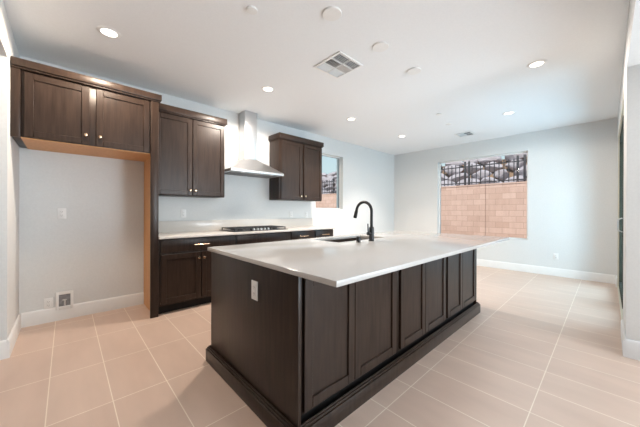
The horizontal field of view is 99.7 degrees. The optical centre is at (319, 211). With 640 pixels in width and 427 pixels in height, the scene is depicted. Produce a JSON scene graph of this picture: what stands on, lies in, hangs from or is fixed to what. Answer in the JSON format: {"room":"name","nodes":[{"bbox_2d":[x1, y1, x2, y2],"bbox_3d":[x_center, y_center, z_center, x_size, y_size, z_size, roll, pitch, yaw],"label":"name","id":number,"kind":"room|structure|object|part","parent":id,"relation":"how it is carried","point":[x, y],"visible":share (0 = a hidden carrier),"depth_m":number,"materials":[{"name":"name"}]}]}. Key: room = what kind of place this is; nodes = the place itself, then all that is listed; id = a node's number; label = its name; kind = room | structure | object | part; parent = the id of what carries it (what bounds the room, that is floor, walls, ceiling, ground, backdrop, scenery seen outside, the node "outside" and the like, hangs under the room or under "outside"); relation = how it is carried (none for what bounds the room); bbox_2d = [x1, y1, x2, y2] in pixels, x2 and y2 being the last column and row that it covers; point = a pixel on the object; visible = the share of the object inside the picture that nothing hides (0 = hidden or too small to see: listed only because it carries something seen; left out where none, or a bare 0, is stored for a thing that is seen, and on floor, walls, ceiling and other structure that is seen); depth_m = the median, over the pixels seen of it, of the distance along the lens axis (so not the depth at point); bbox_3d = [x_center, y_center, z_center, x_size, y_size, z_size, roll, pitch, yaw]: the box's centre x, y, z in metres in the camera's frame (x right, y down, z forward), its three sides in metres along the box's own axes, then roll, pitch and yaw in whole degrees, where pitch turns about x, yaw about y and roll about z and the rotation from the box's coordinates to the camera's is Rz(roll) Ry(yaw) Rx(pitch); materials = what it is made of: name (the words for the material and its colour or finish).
{"room":"kitchen","nodes":[
{"label":"kitchen","id":0,"kind":"room"},
{"bbox_2d":[0,0,19,340],"bbox_3d":[-2.271,-0.199,1.806,0.130,2.805,2.543,0,0,-43],"label":"wall","id":1,"kind":"structure","parent":0,"point":[9,149],"depth_m":2.22,"materials":[{"name":"paint"}]},
{"bbox_2d":[0,313,20,359],"bbox_3d":[-2.871,1.125,2.455,0.146,0.150,0.784,0,0,-43],"label":"baseboard","id":2,"kind":"structure","parent":1,"relation":"attached to","point":[6,346],"depth_m":2.28,"materials":[{"name":"white paint"}]},
{"bbox_2d":[19,56,393,313],"bbox_3d":[-1.894,-0.201,4.040,11.163,2.805,0.200,0,0,-43],"label":"wall","id":3,"kind":"structure","parent":0,"point":[96,252],"depth_m":3.34,"materials":[{"name":"paint"}]},
{"bbox_2d":[44,297,52,308],"bbox_3d":[-2.937,0.996,2.922,0.072,0.117,0.009,0,0,-43],"label":"wall outlet","id":4,"kind":"object","parent":3,"relation":"attached to","point":[48,302],"visible":1,"depth_m":2.92,"materials":[{"name":"white plastic"}]},
{"bbox_2d":[46,300,50,306],"bbox_3d":[-2.936,0.996,2.921,0.034,0.068,0.004,0,0,-43],"label":"receptacle","id":5,"kind":"object","parent":4,"relation":"attached to","point":[48,302],"depth_m":2.92,"materials":[{"name":"grey plastic"}]},
{"bbox_2d":[57,208,65,218],"bbox_3d":[-2.859,0.022,2.991,0.072,0.117,0.009,0,0,-43],"label":"wall outlet","id":6,"kind":"object","parent":3,"relation":"attached to","point":[61,212],"visible":1,"depth_m":2.99,"materials":[{"name":"white plastic"}]},
{"bbox_2d":[56,290,72,309],"bbox_3d":[-2.840,0.985,3.004,0.142,0.194,0.023,0,0,-43],"label":"water supply box","id":7,"kind":"object","parent":3,"relation":"attached to","point":[63,298],"visible":1,"depth_m":3.00,"materials":[{"name":"white plastic"}]},
{"bbox_2d":[21,292,143,327],"bbox_3d":[-0.489,1.130,5.214,7.103,0.150,0.016,0,0,-43],"label":"baseboard","id":8,"kind":"structure","parent":3,"relation":"attached to","point":[37,317],"depth_m":3.10,"materials":[{"name":"white paint"}]},
{"bbox_2d":[10,56,161,161],"bbox_3d":[-2.445,-0.989,2.928,1.144,0.680,0.660,0,0,-43],"label":"upper cabinet","id":9,"kind":"object","parent":3,"relation":"attached to","point":[53,109],"visible":1,"depth_m":2.63,"materials":[{"name":"brown wood"}]},
{"bbox_3d":[-2.446,-0.945,2.528,0.437,0.570,0.020,0,0,-43],"label":"door","id":10,"kind":"part","parent":9,"relation":"part of","materials":[{"name":"brown wood"}]},
{"bbox_3d":[-2.464,-0.653,2.948,1.028,0.008,0.605,0,0,-43],"label":"panel","id":11,"kind":"part","parent":9,"relation":"part of","materials":[{"name":"brown wood"}]},
{"bbox_3d":[-2.445,-1.288,2.930,1.142,0.082,0.655,0,0,-43],"label":"crown molding","id":12,"kind":"part","parent":9,"relation":"part of","materials":[{"name":"brown wood"}]},
{"bbox_3d":[-2.081,-0.944,2.870,0.460,0.570,0.020,0,0,-43],"label":"door","id":13,"kind":"part","parent":9,"relation":"part of","materials":[{"name":"brown wood"}]},
{"bbox_2d":[181,209,185,217],"bbox_3d":[-1.945,0.030,3.848,0.072,0.117,0.009,0,0,-43],"label":"wall outlet","id":14,"kind":"object","parent":3,"relation":"attached to","point":[183,212],"visible":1,"depth_m":3.84,"materials":[{"name":"white plastic"}]},
{"bbox_2d":[159,103,226,197],"bbox_3d":[-1.806,-0.773,3.733,0.934,1.138,0.360,0,0,-43],"label":"upper cabinet","id":15,"kind":"object","parent":3,"relation":"attached to","point":[191,143],"visible":0.83,"depth_m":3.59,"materials":[{"name":"brown wood"}]},
{"bbox_3d":[-1.875,-0.725,3.476,0.438,1.016,0.020,0,0,-43],"label":"door","id":16,"kind":"part","parent":15,"relation":"part of","materials":[{"name":"brown wood"}]},
{"bbox_3d":[-1.808,-1.294,3.737,0.934,0.097,0.349,0,0,-43],"label":"crown molding","id":17,"kind":"part","parent":15,"relation":"part of","materials":[{"name":"brown wood"}]},
{"bbox_3d":[-1.550,-0.725,3.780,0.436,1.016,0.020,0,0,-43],"label":"door","id":18,"kind":"part","parent":15,"relation":"part of","materials":[{"name":"brown wood"}]},
{"bbox_2d":[159,218,312,232],"bbox_3d":[-1.210,0.211,4.530,2.897,0.156,0.020,0,0,-43],"label":"backsplash","id":19,"kind":"structure","parent":3,"relation":"attached to","point":[198,225],"depth_m":4.20,"materials":[{"name":"beige stone"}]},
{"bbox_2d":[225,110,283,178],"bbox_3d":[-1.090,-1.088,4.315,0.914,1.024,0.489,0,0,-43],"label":"range hood","id":20,"kind":"object","parent":3,"relation":"attached to","point":[247,164],"visible":0.98,"depth_m":4.30,"materials":[{"name":"metal"}]},
{"bbox_2d":[268,132,323,201],"bbox_3d":[-0.421,-0.770,5.032,1.036,1.138,0.360,0,0,-43],"label":"upper cabinet","id":21,"kind":"object","parent":3,"relation":"attached to","point":[299,159],"visible":1,"depth_m":4.82,"materials":[{"name":"brown wood"}]},
{"bbox_3d":[-0.498,-0.722,4.767,0.463,1.016,0.020,0,0,-43],"label":"door","id":22,"kind":"part","parent":21,"relation":"part of","materials":[{"name":"brown wood"}]},
{"bbox_3d":[-0.423,-1.291,5.036,1.036,0.097,0.349,0,0,-43],"label":"crown molding","id":23,"kind":"part","parent":21,"relation":"part of","materials":[{"name":"brown wood"}]},
{"bbox_3d":[-0.133,-0.721,5.109,0.450,1.016,0.020,0,0,-43],"label":"door","id":24,"kind":"part","parent":21,"relation":"part of","materials":[{"name":"brown wood"}]},
{"bbox_2d":[316,154,339,208],"bbox_3d":[0.146,-0.647,5.957,0.840,1.183,0.050,0,0,-43],"label":"window","id":25,"kind":"structure","parent":3,"relation":"in","point":[338,158],"depth_m":6.22,"materials":[{"name":"white paint"}]},
{"bbox_2d":[3,0,628,154],"bbox_3d":[1.135,-1.689,0.813,11.163,0.200,9.043,0,0,-43],"label":"ceiling","id":26,"kind":"structure","parent":0,"point":[472,56],"depth_m":2.77,"materials":[{"name":"paint"}]},
{"bbox_2d":[96,26,120,38],"bbox_3d":[-1.885,-1.597,2.414,0.176,0.008,0.176,0,0,-43],"label":"recessed light","id":27,"kind":"object","parent":26,"relation":"in","point":[109,32],"visible":1,"depth_m":2.41,"materials":[{"name":"white plastic"}]},
{"bbox_2d":[246,5,256,14],"bbox_3d":[-0.538,-1.590,2.135,0.084,0.012,0.084,0,0,-43],"label":"cap","id":28,"kind":"object","parent":26,"relation":"attached to","point":[252,10],"visible":1,"depth_m":2.13,"materials":[{"name":"white plastic"}]},
{"bbox_2d":[261,86,274,91],"bbox_3d":[-0.679,-1.594,3.524,0.176,0.008,0.176,0,0,-43],"label":"recessed light","id":29,"kind":"object","parent":26,"relation":"in","point":[264,88],"visible":1,"depth_m":3.50,"materials":[{"name":"white"}]},
{"bbox_2d":[323,6,340,20],"bbox_3d":[0.096,-1.587,2.170,0.152,0.013,0.152,0,0,-43],"label":"cover plate","id":30,"kind":"object","parent":26,"relation":"attached to","point":[331,13],"visible":1,"depth_m":2.16,"materials":[{"name":"white plastic"}]},
{"bbox_2d":[313,51,363,78],"bbox_3d":[0.200,-1.589,2.951,0.380,0.012,0.398,0,0,-43],"label":"ceiling vent","id":31,"kind":"object","parent":26,"relation":"in","point":[339,64],"visible":1,"depth_m":2.93,"materials":[{"name":"white plastic"}]},
{"bbox_2d":[346,117,355,120],"bbox_3d":[0.541,-1.592,4.654,0.176,0.008,0.176,0,0,-43],"label":"recessed light","id":32,"kind":"object","parent":26,"relation":"in","point":[349,118],"visible":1,"depth_m":4.66,"materials":[{"name":"white"}]},
{"bbox_2d":[373,41,388,51],"bbox_3d":[0.584,-1.586,2.604,0.152,0.013,0.152,0,0,-43],"label":"cover plate","id":33,"kind":"object","parent":26,"relation":"attached to","point":[381,46],"visible":1,"depth_m":2.59,"materials":[{"name":"white plastic"}]},
{"bbox_2d":[407,67,420,74],"bbox_3d":[1.061,-1.585,3.050,0.152,0.013,0.152,0,0,-43],"label":"cover plate","id":34,"kind":"object","parent":26,"relation":"attached to","point":[414,70],"visible":1,"depth_m":3.04,"materials":[{"name":"white plastic"}]},
{"bbox_2d":[454,131,475,136],"bbox_3d":[2.971,-1.582,5.538,0.315,0.012,0.305,0,0,-43],"label":"ceiling vent","id":35,"kind":"object","parent":26,"relation":"in","point":[468,133],"visible":1,"depth_m":5.53,"materials":[{"name":"white plastic"}]},
{"bbox_2d":[502,111,514,114],"bbox_3d":[3.042,-1.583,4.354,0.176,0.008,0.176,0,0,-43],"label":"recessed light","id":36,"kind":"object","parent":26,"relation":"in","point":[508,112],"visible":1,"depth_m":4.36,"materials":[{"name":"white"}]},
{"bbox_2d":[526,59,546,68],"bbox_3d":[2.332,-1.583,2.906,0.176,0.008,0.176,0,0,-43],"label":"recessed light","id":37,"kind":"object","parent":26,"relation":"in","point":[537,63],"visible":1,"depth_m":2.89,"materials":[{"name":"white"}]},
{"bbox_2d":[0,266,639,426],"bbox_3d":[1.126,1.276,0.816,11.163,0.120,9.043,0,0,-43],"label":"floor","id":38,"kind":"structure","parent":0,"point":[540,350],"depth_m":2.02,"materials":[{"name":"tile"}]},
{"bbox_2d":[144,101,158,318],"bbox_3d":[-2.087,-0.023,3.287,0.080,2.450,0.631,0,0,-43],"label":"end panel","id":39,"kind":"object","parent":38,"relation":"on","point":[151,165],"visible":0.91,"depth_m":3.07,"materials":[{"name":"brown wood"}]},
{"bbox_2d":[158,235,234,313],"bbox_3d":[-1.699,0.761,3.620,0.940,0.884,0.645,0,0,-43],"label":"base cabinet","id":40,"kind":"object","parent":38,"relation":"on","point":[184,264],"visible":0.73,"depth_m":3.30,"materials":[{"name":"brown wood"}]},
{"bbox_3d":[-1.672,0.790,3.264,0.448,0.572,0.020,0,0,-43],"label":"door","id":41,"kind":"part","parent":40,"relation":"part of","materials":[{"name":"brown wood"}]},
{"bbox_3d":[-1.505,0.410,3.418,0.902,0.144,0.020,0,0,-43],"label":"drawer","id":42,"kind":"part","parent":40,"relation":"part of","materials":[{"name":"brown wood"}]},
{"bbox_3d":[-1.340,0.790,3.575,0.446,0.572,0.020,0,0,-43],"label":"door","id":43,"kind":"part","parent":40,"relation":"part of","materials":[{"name":"brown wood"}]},
{"bbox_2d":[159,218,334,238],"bbox_3d":[-0.991,0.227,4.297,2.897,0.184,0.658,0,0,-43],"label":"countertop","id":44,"kind":"structure","parent":40,"relation":"on","point":[198,228],"depth_m":4.06,"materials":[{"name":"beige stone"}]},
{"bbox_2d":[220,225,285,231],"bbox_3d":[-1.031,0.266,4.271,0.940,0.048,0.490,0,0,-43],"label":"gas cooktop","id":45,"kind":"object","parent":44,"relation":"in","point":[269,227],"visible":1,"depth_m":4.13,"materials":[{"name":"black metal"}]},
{"bbox_3d":[-1.031,0.284,4.271,0.940,0.012,0.490,0,0,-43],"label":"plate","id":46,"kind":"part","parent":45,"relation":"part of","materials":[{"name":"black metal"}]},
{"bbox_2d":[235,232,289,244],"bbox_3d":[-1.014,0.763,4.266,0.940,0.884,0.640,0,0,-43],"label":"base cabinet","id":47,"kind":"object","parent":38,"relation":"on","point":[275,236],"visible":0.04,"depth_m":4.00,"materials":[{"name":"brown wood"}]},
{"bbox_2d":[290,230,313,239],"bbox_3d":[-0.481,0.764,4.763,0.513,0.884,0.645,0,0,-43],"label":"drawer","id":48,"kind":"object","parent":38,"relation":"on","point":[294,235],"visible":0.18,"depth_m":4.53,"materials":[{"name":"brown wood"}]},
{"bbox_2d":[314,229,332,237],"bbox_3d":[-0.116,0.765,5.105,0.483,0.884,0.645,0,0,-43],"label":"base cabinet","id":49,"kind":"object","parent":38,"relation":"on","point":[325,232],"visible":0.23,"depth_m":4.88,"materials":[{"name":"brown wood"}]},
{"bbox_2d":[206,302,479,426],"bbox_3d":[0.504,1.151,2.721,2.818,0.122,1.178,0,0,-43],"label":"baseboard","id":50,"kind":"structure","parent":38,"relation":"on","point":[337,411],"depth_m":1.77,"materials":[{"name":"brown wood"}]},
{"bbox_2d":[301,271,396,423],"bbox_3d":[0.050,0.769,1.929,0.970,0.884,0.570,0,0,-43],"label":"base cabinet","id":51,"kind":"object","parent":38,"relation":"on","point":[348,332],"visible":0.49,"depth_m":1.63,"materials":[{"name":"brown wood"}]},
{"bbox_2d":[211,252,300,426],"bbox_3d":[-0.485,0.717,1.772,0.022,0.784,1.120,0,0,-43],"label":"island end panel","id":52,"kind":"object","parent":51,"relation":"attached to","point":[260,339],"visible":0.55,"depth_m":1.61,"materials":[{"name":"brown wood"}]},
{"bbox_2d":[251,280,257,300],"bbox_3d":[-0.404,0.485,1.661,0.009,0.117,0.072,0,0,-43],"label":"wall outlet","id":53,"kind":"object","parent":52,"relation":"attached to","point":[254,284],"visible":1,"depth_m":1.65,"materials":[{"name":"white plastic"}]},
{"bbox_2d":[252,285,255,295],"bbox_3d":[-0.405,0.485,1.659,0.004,0.068,0.034,0,0,-43],"label":"receptacle","id":54,"kind":"object","parent":53,"relation":"attached to","point":[253,286],"depth_m":1.66,"materials":[{"name":"grey plastic"}]},
{"bbox_3d":[0.064,0.702,1.564,0.410,0.718,0.020,0,0,-43],"label":"door","id":55,"kind":"part","parent":51,"relation":"part of","materials":[{"name":"brown wood"}]},
{"bbox_2d":[207,231,508,286],"bbox_3d":[0.646,0.312,2.692,2.943,0.028,1.455,0,0,-43],"label":"countertop","id":56,"kind":"structure","parent":51,"relation":"on","point":[335,264],"depth_m":1.93,"materials":[{"name":"white stone"}]},
{"bbox_2d":[328,237,360,242],"bbox_3d":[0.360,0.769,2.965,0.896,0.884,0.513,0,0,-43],"label":"sink","id":57,"kind":"object","parent":56,"relation":"in","point":[348,239],"visible":0.1,"depth_m":3.21,"materials":[{"name":"black metal"}]},
{"bbox_2d":[353,201,373,240],"bbox_3d":[0.445,0.092,2.805,0.084,0.410,0.263,0,0,-43],"label":"kitchen faucet","id":58,"kind":"object","parent":56,"relation":"on","point":[370,230],"visible":0.98,"depth_m":2.73,"materials":[{"name":"black metal"}]},
{"bbox_3d":[0.457,0.022,2.809,0.030,0.270,0.221,0,0,-43],"label":"spout","id":59,"kind":"part","parent":58,"relation":"part of","materials":[{"name":"black metal"}]},
{"bbox_3d":[0.393,0.703,1.873,0.486,0.718,0.020,0,0,-43],"label":"door","id":60,"kind":"part","parent":51,"relation":"part of","materials":[{"name":"brown wood"}]},
{"bbox_2d":[395,257,445,358],"bbox_3d":[0.732,0.770,2.568,0.896,0.884,0.570,0,0,-43],"label":"base cabinet","id":61,"kind":"object","parent":38,"relation":"on","point":[421,288],"visible":0.44,"depth_m":2.30,"materials":[{"name":"brown wood"}]},
{"bbox_3d":[0.765,0.704,2.221,0.405,0.718,0.020,0,0,-43],"label":"door","id":62,"kind":"part","parent":61,"relation":"part of","materials":[{"name":"brown wood"}]},
{"bbox_3d":[1.073,0.705,2.511,0.433,0.718,0.020,0,0,-43],"label":"door","id":63,"kind":"part","parent":61,"relation":"part of","materials":[{"name":"brown wood"}]},
{"bbox_2d":[444,249,475,324],"bbox_3d":[1.373,0.772,3.169,0.858,0.884,0.570,0,0,-43],"label":"base cabinet","id":64,"kind":"object","parent":38,"relation":"on","point":[461,267],"visible":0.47,"depth_m":2.92,"materials":[{"name":"brown wood"}]},
{"bbox_3d":[1.409,0.705,2.825,0.390,0.718,0.020,0,0,-43],"label":"door","id":65,"kind":"part","parent":64,"relation":"part of","materials":[{"name":"brown wood"}]},
{"bbox_3d":[1.711,0.706,3.109,0.432,0.718,0.020,0,0,-43],"label":"door","id":66,"kind":"part","parent":64,"relation":"part of","materials":[{"name":"brown wood"}]},
{"bbox_2d":[473,249,476,303],"bbox_3d":[1.518,0.722,3.657,0.016,0.784,1.083,0,0,-43],"label":"island end panel","id":67,"kind":"object","parent":64,"relation":"attached to","point":[474,302],"visible":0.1,"depth_m":3.26,"materials":[{"name":"brown wood"}]},
{"bbox_2d":[394,118,617,275],"bbox_3d":[3.694,-0.184,6.094,0.200,2.805,4.448,0,0,-43],"label":"wall","id":68,"kind":"structure","parent":0,"point":[572,170],"depth_m":5.14,"materials":[{"name":"paint"}]},
{"bbox_2d":[439,151,527,239],"bbox_3d":[3.629,-0.328,6.157,0.050,1.802,1.810,0,0,-43],"label":"window","id":69,"kind":"structure","parent":68,"relation":"in","point":[440,163],"depth_m":6.13,"materials":[{"name":"white paint"}]},
{"bbox_2d":[477,259,614,283],"bbox_3d":[3.543,1.143,6.095,0.016,0.150,4.216,0,0,-43],"label":"baseboard","id":70,"kind":"structure","parent":68,"relation":"attached to","point":[590,276],"depth_m":5.16,"materials":[{"name":"white paint"}]},
{"bbox_2d":[553,253,558,259],"bbox_3d":[4.467,0.850,5.114,0.009,0.117,0.072,0,0,-43],"label":"wall outlet","id":71,"kind":"object","parent":68,"relation":"attached to","point":[555,255],"visible":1,"depth_m":5.11,"materials":[{"name":"white plastic"}]},
{"bbox_2d":[617,0,639,341],"bbox_3d":[3.191,-0.182,2.711,5.163,2.805,0.200,0,0,-43],"label":"wall","id":72,"kind":"structure","parent":0,"point":[630,81],"depth_m":2.24,"materials":[{"name":"paint"}]},
{"bbox_2d":[617,94,623,319],"bbox_3d":[3.953,-0.001,3.467,2.410,2.447,0.201,0,0,-43],"label":"door","id":73,"kind":"structure","parent":72,"relation":"in","point":[621,125],"depth_m":4.22,"materials":[{"name":"black plastic"}]},
{"bbox_3d":[3.704,0.167,3.337,0.016,0.184,0.051,0,0,-43],"label":"handle","id":74,"kind":"part","parent":73,"relation":"part of","materials":[{"name":"metal"}]},
{"bbox_3d":[4.241,0.009,3.785,1.455,2.363,0.035,0,0,-43],"label":"panel","id":75,"kind":"part","parent":73,"relation":"part of","materials":[{"name":"clear glass"}]},
{"bbox_3d":[4.248,0.009,3.777,1.275,2.183,0.005,0,0,-43],"label":"glass pane","id":76,"kind":"part","parent":73,"relation":"part of","materials":[{"name":"glass"}]},
{"bbox_2d":[615,275,639,360],"bbox_3d":[4.234,1.149,2.921,3.349,0.150,1.361,0,0,-43],"label":"baseboard","id":77,"kind":"structure","parent":72,"relation":"attached to","point":[630,348],"depth_m":2.25,"materials":[{"name":"white paint"}]},
{"label":"outside","id":78,"kind":"structure","parent":0,"visible":0},
{"bbox_3d":[-0.462,1.432,7.799,34.000,0.180,40.000,0,0,-43],"label":"ground","id":79,"kind":"structure","parent":78,"visible":0},
{"bbox_2d":[316,181,526,237],"bbox_3d":[4.334,0.176,11.605,0.230,2.355,23.000,0,0,-43],"label":"wall","id":80,"kind":"structure","parent":79,"relation":"on","point":[463,207],"depth_m":9.77,"materials":[{"name":"beige brick"}]},
{"bbox_2d":[322,154,526,193],"bbox_3d":[3.724,-1.456,12.259,0.060,0.905,17.800,0,0,-43],"label":"iron fence","id":81,"kind":"object","parent":80,"relation":"on","point":[524,160],"visible":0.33,"depth_m":9.92,"materials":[{"name":"black metal"}]},
{"bbox_3d":[3.725,-1.709,12.259,0.036,0.036,17.800,0,0,-43],"label":"rail","id":82,"kind":"part","parent":81,"relation":"part of","materials":[{"name":"metal"}]},
{"bbox_3d":[3.723,-1.089,12.260,0.036,0.036,17.800,0,0,-43],"label":"rail","id":83,"kind":"part","parent":81,"relation":"part of","materials":[{"name":"metal"}]},
{"bbox_3d":[5.544,-1.448,10.319,0.060,0.905,0.060,0,0,-43],"label":"post","id":84,"kind":"part","parent":81,"relation":"part of","materials":[{"name":"metal"}]},
{"bbox_3d":[5.639,-1.448,10.217,0.060,0.905,0.060,0,0,-43],"label":"post","id":85,"kind":"part","parent":81,"relation":"part of","materials":[{"name":"metal"}]},
{"bbox_3d":[6.672,-1.443,9.116,0.060,0.905,0.060,0,0,-43],"label":"post","id":86,"kind":"part","parent":81,"relation":"part of","materials":[{"name":"metal"}]},
{"bbox_3d":[6.802,-1.442,8.977,0.060,0.905,0.060,0,0,-43],"label":"post","id":87,"kind":"part","parent":81,"relation":"part of","materials":[{"name":"metal"}]},
{"bbox_2d":[334,157,526,190],"bbox_3d":[6.494,-0.662,14.311,5.950,4.040,24.000,0,0,-43],"label":"hillside","id":88,"kind":"structure","parent":79,"relation":"on","point":[506,168],"depth_m":12.03,"materials":[{"name":"soil"}]},
{"bbox_2d":[441,173,447,180],"bbox_3d":[5.908,-1.623,13.255,0.746,0.578,0.596,0,0,36],"label":"boulder","id":89,"kind":"object","parent":88,"relation":"on","point":[442,175],"visible":0.25,"depth_m":12.98,"materials":[{"name":"stone"}]},
{"bbox_2d":[441,180,455,186],"bbox_3d":[5.922,-1.168,12.530,0.789,0.582,0.653,0,0,12],"label":"boulder","id":90,"kind":"object","parent":88,"relation":"on","point":[446,181],"visible":0.2,"depth_m":12.44,"materials":[{"name":"stone"}]},
{"bbox_2d":[443,165,463,175],"bbox_3d":[6.529,-1.980,13.214,0.922,0.563,0.717,0,0,20],"label":"boulder","id":91,"kind":"object","parent":88,"relation":"on","point":[453,166],"visible":0.61,"depth_m":12.99,"materials":[{"name":"stone"}]},
{"bbox_2d":[445,161,462,165],"bbox_3d":[6.763,-2.400,13.623,0.672,0.503,0.736,0,0,-1],"label":"boulder","id":92,"kind":"object","parent":88,"relation":"on","point":[458,163],"visible":0.48,"depth_m":13.35,"materials":[{"name":"stone"}]},
{"bbox_2d":[449,173,467,181],"bbox_3d":[6.492,-1.583,12.627,0.584,0.436,0.912,0,0,-27],"label":"boulder","id":93,"kind":"object","parent":88,"relation":"on","point":[461,174],"visible":0.6,"depth_m":12.45,"materials":[{"name":"stone"}]},
{"bbox_2d":[456,178,479,185],"bbox_3d":[6.509,-1.201,11.834,0.889,0.510,0.681,0,0,10],"label":"boulder","id":94,"kind":"object","parent":88,"relation":"on","point":[473,179],"visible":0.27,"depth_m":11.65,"materials":[{"name":"stone"}]},
{"bbox_2d":[463,159,477,164],"bbox_3d":[7.343,-2.360,13.117,0.556,0.483,0.696,0,0,-12],"label":"boulder","id":95,"kind":"object","parent":88,"relation":"on","point":[474,160],"visible":0.31,"depth_m":12.86,"materials":[{"name":"stone"}]},
{"bbox_2d":[466,163,482,173],"bbox_3d":[7.150,-2.006,12.589,0.830,0.560,0.637,0,0,39],"label":"boulder","id":96,"kind":"object","parent":88,"relation":"on","point":[478,167],"visible":0.47,"depth_m":12.44,"materials":[{"name":"stone"}]},
{"bbox_2d":[472,170,491,179],"bbox_3d":[7.120,-1.625,11.892,0.615,0.422,0.776,0,0,-3],"label":"boulder","id":97,"kind":"object","parent":88,"relation":"on","point":[482,171],"visible":0.69,"depth_m":11.69,"materials":[{"name":"stone"}]},
{"bbox_2d":[477,156,501,163],"bbox_3d":[7.859,-2.394,12.541,1.030,0.511,0.561,0,0,43],"label":"boulder","id":98,"kind":"object","parent":88,"relation":"on","point":[491,159],"visible":0.49,"depth_m":12.30,"materials":[{"name":"stone"}]},
{"bbox_2d":[481,177,502,183],"bbox_3d":[7.146,-1.171,11.256,0.607,0.570,0.850,0,0,-44],"label":"boulder","id":99,"kind":"object","parent":88,"relation":"on","point":[487,178],"visible":0.36,"depth_m":11.14,"materials":[{"name":"stone"}]},
{"bbox_2d":[486,162,502,172],"bbox_3d":[7.699,-1.970,11.989,0.648,0.509,0.630,0,0,31],"label":"boulder","id":100,"kind":"object","parent":88,"relation":"on","point":[496,165],"visible":0.56,"depth_m":11.85,"materials":[{"name":"stone"}]},
{"bbox_2d":[493,169,507,179],"bbox_3d":[7.630,-1.520,11.354,0.556,0.495,0.615,0,0,22],"label":"boulder","id":101,"kind":"object","parent":88,"relation":"on","point":[501,170],"visible":0.68,"depth_m":11.16,"materials":[{"name":"stone"}]},
{"bbox_2d":[504,175,522,182],"bbox_3d":[7.696,-1.197,10.656,0.536,0.459,0.704,0,0,-8],"label":"boulder","id":102,"kind":"object","parent":88,"relation":"on","point":[520,176],"visible":0.32,"depth_m":10.51,"materials":[{"name":"stone"}]},
{"bbox_2d":[505,159,522,170],"bbox_3d":[8.250,-1.901,11.357,0.655,0.524,0.640,0,0,15],"label":"boulder","id":103,"kind":"object","parent":88,"relation":"on","point":[521,162],"visible":0.36,"depth_m":11.24,"materials":[{"name":"stone"}]},
{"bbox_2d":[505,153,526,160],"bbox_3d":[8.540,-2.428,11.739,0.668,0.442,0.786,0,0,7],"label":"boulder","id":104,"kind":"object","parent":88,"relation":"on","point":[510,157],"visible":0.43,"depth_m":11.58,"materials":[{"name":"stone"}]},
{"bbox_2d":[514,165,526,176],"bbox_3d":[8.248,-1.620,10.727,0.655,0.475,0.777,0,0,-11],"label":"boulder","id":105,"kind":"object","parent":88,"relation":"on","point":[521,168],"visible":0.26,"depth_m":10.71,"materials":[{"name":"stone"}]}
]}

